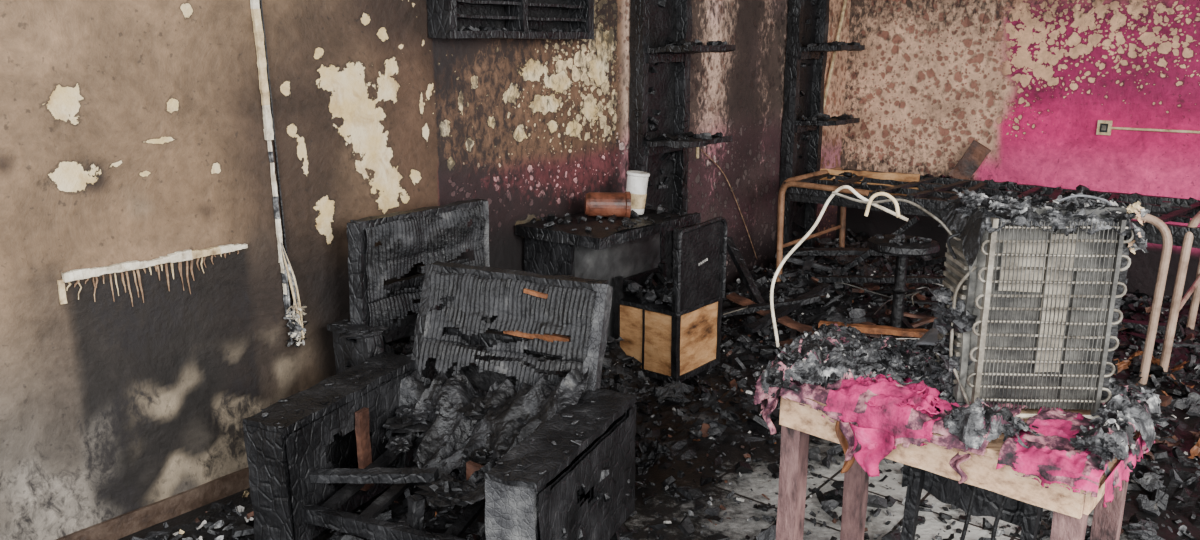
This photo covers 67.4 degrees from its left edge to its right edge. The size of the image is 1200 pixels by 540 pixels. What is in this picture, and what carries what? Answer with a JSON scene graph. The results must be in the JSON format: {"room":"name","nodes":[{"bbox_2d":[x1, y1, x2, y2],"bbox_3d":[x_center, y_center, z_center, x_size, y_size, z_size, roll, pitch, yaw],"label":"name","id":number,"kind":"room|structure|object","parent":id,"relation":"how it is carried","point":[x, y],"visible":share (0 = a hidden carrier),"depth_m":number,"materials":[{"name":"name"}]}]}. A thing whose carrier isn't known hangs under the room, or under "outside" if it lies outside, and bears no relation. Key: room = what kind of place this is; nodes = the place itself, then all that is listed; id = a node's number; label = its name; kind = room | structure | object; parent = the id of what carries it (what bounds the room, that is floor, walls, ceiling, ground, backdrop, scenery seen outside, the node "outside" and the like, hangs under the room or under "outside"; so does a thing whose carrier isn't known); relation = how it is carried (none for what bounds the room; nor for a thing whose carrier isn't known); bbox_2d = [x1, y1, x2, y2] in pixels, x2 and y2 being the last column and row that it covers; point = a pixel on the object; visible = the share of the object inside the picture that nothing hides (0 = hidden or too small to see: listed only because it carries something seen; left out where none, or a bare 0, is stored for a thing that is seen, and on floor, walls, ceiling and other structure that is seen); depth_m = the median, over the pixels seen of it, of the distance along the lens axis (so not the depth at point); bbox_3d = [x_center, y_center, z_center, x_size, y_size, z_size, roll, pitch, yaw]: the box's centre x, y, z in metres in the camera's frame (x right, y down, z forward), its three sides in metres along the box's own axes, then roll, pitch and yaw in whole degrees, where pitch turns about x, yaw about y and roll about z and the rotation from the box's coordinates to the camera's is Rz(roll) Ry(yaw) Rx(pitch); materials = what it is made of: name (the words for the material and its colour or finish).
{"room":"burned living room","nodes":[
{"label":"burned living room","id":0,"kind":"room"},
{"bbox_2d":[0,0,850,539],"bbox_3d":[-0.579,-0.740,4.002,0.120,2.700,7.450,11,18,38],"label":"wall","id":1,"kind":"structure","parent":0,"point":[131,130],"depth_m":3.19,"materials":[{"name":"paint"}]},
{"bbox_2d":[56,244,247,306],"bbox_3d":[-1.454,0.027,2.983,0.028,0.156,0.617,11,18,38],"label":"ledge","id":2,"kind":"object","parent":1,"relation":"attached to","point":[77,275],"visible":1,"depth_m":2.93,"materials":[{"name":"white plastic"}]},
{"bbox_2d":[57,467,249,539],"bbox_3d":[-1.641,0.870,2.968,0.017,0.078,2.552,11,18,38],"label":"baseboard","id":3,"kind":"structure","parent":1,"relation":"attached to","point":[152,514],"depth_m":3.12,"materials":[{"name":"brown wood"}]},
{"bbox_2d":[250,0,307,346],"bbox_3d":[-1.150,-0.683,3.154,0.061,2.004,0.114,12,19,41],"label":"cable","id":4,"kind":"object","parent":1,"relation":"attached to","point":[286,269],"visible":1,"depth_m":3.25,"materials":[{"name":"white paint"}]},
{"bbox_2d":[427,0,594,39],"bbox_3d":[-0.365,-1.291,3.917,0.141,0.555,0.904,11,18,38],"label":"vent","id":5,"kind":"object","parent":1,"relation":"attached to","point":[484,19],"visible":1,"depth_m":3.93,"materials":[{"name":"black metal"}]},
{"bbox_2d":[629,0,734,281],"bbox_3d":[0.433,-0.890,4.812,0.567,2.605,0.547,0,14,0],"label":"wall shelf","id":6,"kind":"object","parent":1,"relation":"attached to","point":[662,46],"depth_m":4.86,"materials":[{"name":"black wood"}]},
{"bbox_2d":[696,147,756,258],"bbox_3d":[0.822,-0.401,5.702,0.019,0.822,0.753,12,18,39],"label":"hanging wire","id":7,"kind":"object","parent":1,"relation":"attached to","point":[697,148],"visible":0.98,"depth_m":5.65,"materials":[{"name":"beige paint"}]},
{"bbox_2d":[823,0,846,112],"bbox_3d":[1.713,-1.772,6.452,0.024,1.286,0.403,11,18,38],"label":"conduit","id":8,"kind":"object","parent":1,"relation":"attached to","point":[845,1],"visible":0.73,"depth_m":6.46,"materials":[{"name":"beige paint"}]},
{"bbox_2d":[118,435,1199,539],"bbox_3d":[1.500,0.706,3.783,10.000,0.001,8.200,0,14,0],"label":"floor","id":9,"kind":"structure","parent":0,"point":[738,528],"depth_m":3.21,"materials":[{"name":"tile"}]},
{"bbox_2d":[329,198,524,467],"bbox_3d":[-0.676,0.237,3.648,0.700,0.979,0.796,0,14,0],"label":"armchair","id":10,"kind":"object","parent":9,"relation":"on","point":[429,235],"depth_m":3.48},
{"bbox_2d":[243,261,636,539],"bbox_3d":[-0.481,0.502,2.879,1.203,0.836,1.116,0,14,0],"label":"armchair","id":11,"kind":"object","parent":9,"relation":"on","point":[546,456],"depth_m":2.90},
{"bbox_2d":[515,203,701,337],"bbox_3d":[0.055,0.115,4.462,0.512,0.824,0.820,11,18,38],"label":"desk","id":12,"kind":"object","parent":9,"relation":"on","point":[577,245],"visible":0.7,"depth_m":4.25,"materials":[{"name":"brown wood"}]},
{"bbox_2d":[585,191,630,217],"bbox_3d":[0.037,-0.315,4.377,0.219,0.133,0.131,-1,14,-5],"label":"can","id":13,"kind":"object","parent":12,"relation":"on","point":[605,204],"visible":0.98,"depth_m":4.33,"materials":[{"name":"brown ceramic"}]},
{"bbox_2d":[626,170,649,214],"bbox_3d":[0.184,-0.386,4.489,0.128,0.216,0.116,0,14,0],"label":"paper cup","id":14,"kind":"object","parent":12,"relation":"on","point":[637,181],"visible":0.76,"depth_m":4.44,"materials":[{"name":"white paper"}]},
{"bbox_2d":[132,228,1199,539],"bbox_3d":[1.795,0.408,4.384,6.790,0.359,5.110,0,14,0],"label":"charred debris","id":15,"kind":"object","parent":9,"relation":"on","point":[704,410],"visible":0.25,"depth_m":3.97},
{"bbox_2d":[722,215,1199,405],"bbox_3d":[2.127,0.075,5.004,2.836,0.590,1.802,6,15,24],"label":"planks","id":16,"kind":"object","parent":15,"relation":"on","point":[784,307],"visible":0.42,"depth_m":5.12,"materials":[{"name":"brown wood"}]},
{"bbox_2d":[614,216,726,382],"bbox_3d":[0.334,0.136,4.392,0.404,0.810,0.406,11,18,38],"label":"base cabinet","id":17,"kind":"object","parent":9,"relation":"on","point":[673,328],"visible":0.89,"depth_m":4.28,"materials":[{"name":"brown wood"}]},
{"bbox_2d":[867,234,939,349],"bbox_3d":[1.618,0.111,4.890,0.486,0.619,0.468,0,14,0],"label":"round stool","id":18,"kind":"object","parent":9,"relation":"on","point":[903,246],"visible":0.62,"depth_m":4.80,"materials":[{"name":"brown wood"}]},
{"bbox_2d":[776,397,1140,539],"bbox_3d":[0.914,0.678,2.402,0.802,0.723,0.502,12,19,41],"label":"wooden table","id":19,"kind":"object","parent":9,"relation":"on","point":[1071,510],"visible":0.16,"depth_m":2.27,"materials":[{"name":"brown wood"}]},
{"bbox_2d":[753,371,1154,506],"bbox_3d":[0.887,0.384,2.299,0.864,0.245,0.522,13,19,43],"label":"tablecloth","id":20,"kind":"object","parent":19,"relation":"on","point":[872,417],"visible":0.7,"depth_m":2.15,"materials":[{"name":"fabric"}]},
{"bbox_2d":[746,322,1169,485],"bbox_3d":[0.899,0.296,2.318,0.946,0.159,0.565,12,18,40],"label":"debris","id":21,"kind":"object","parent":19,"relation":"on","point":[834,352],"visible":0.78,"depth_m":2.32,"materials":[{"name":"plastic"}]},
{"bbox_2d":[916,328,937,345],"bbox_3d":[1.057,0.251,2.426,0.362,0.110,0.162,12,19,40],"label":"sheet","id":22,"kind":"object","parent":21,"relation":"on","point":[930,337],"visible":0.06,"depth_m":2.48,"materials":[{"name":"grey metal"}]},
{"bbox_2d":[935,197,1133,418],"bbox_3d":[1.046,0.088,2.207,0.395,0.512,0.228,0,14,0],"label":"mini fridge","id":23,"kind":"object","parent":19,"relation":"on","point":[1049,305],"visible":0.84,"depth_m":2.13,"materials":[{"name":"grey metal"}]},
{"bbox_2d":[770,185,961,346],"bbox_3d":[0.717,0.021,2.334,0.568,0.471,0.168,8,16,28],"label":"wire","id":24,"kind":"object","parent":23,"relation":"hanging from","point":[870,201],"visible":0.94,"depth_m":2.38,"materials":[{"name":"white paint"}]},
{"bbox_2d":[921,188,1149,411],"bbox_3d":[1.047,0.078,2.205,0.459,0.564,0.238,0,14,0],"label":"debris","id":25,"kind":"object","parent":23,"relation":"attached to","point":[972,229],"visible":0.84,"depth_m":2.12,"materials":[{"name":"plastic"}]},
{"bbox_2d":[900,464,1042,539],"bbox_3d":[1.031,0.731,2.415,0.401,0.629,0.530,0,14,0],"label":"chair","id":26,"kind":"object","parent":9,"relation":"on","point":[973,500],"depth_m":2.37,"materials":[{"name":"black wood"}]},
{"bbox_2d":[776,167,1199,383],"bbox_3d":[2.285,-0.068,5.011,2.556,0.909,1.038,11,18,38],"label":"frame","id":27,"kind":"object","parent":9,"relation":"on","point":[808,188],"visible":0.59,"depth_m":4.94,"materials":[{"name":"paint"}]},
{"bbox_2d":[819,168,919,196],"bbox_3d":[1.692,-0.524,5.698,0.661,0.225,0.028,11,18,38],"label":"board","id":28,"kind":"object","parent":27,"relation":"attached to","point":[900,177],"visible":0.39,"depth_m":5.62,"materials":[{"name":"brown wood"}]},
{"bbox_2d":[776,0,865,254],"bbox_3d":[1.505,-1.203,6.064,0.553,2.610,0.522,0,14,0],"label":"wall shelf","id":29,"kind":"object","parent":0,"point":[807,45],"depth_m":6.12,"materials":[{"name":"black wood"}]},
{"bbox_2d":[836,0,1199,297],"bbox_3d":[3.883,-1.035,5.185,5.200,2.700,0.120,11,18,38],"label":"wall","id":30,"kind":"structure","parent":0,"point":[1032,82],"depth_m":5.95,"materials":[{"name":"paint"}]},
{"bbox_2d":[949,139,991,178],"bbox_3d":[2.547,-0.742,6.196,0.260,0.320,0.031,6,15,23],"label":"board","id":31,"kind":"object","parent":30,"relation":"attached to","point":[976,153],"visible":0.9,"depth_m":6.19,"materials":[{"name":"brown wood"}]},
{"bbox_2d":[1096,120,1199,134],"bbox_3d":[3.806,-0.778,5.210,1.670,0.090,0.030,11,18,38],"label":"wall socket","id":32,"kind":"object","parent":30,"relation":"attached to","point":[1104,127],"visible":1,"depth_m":5.66,"materials":[{"name":"beige paint"}]}
]}

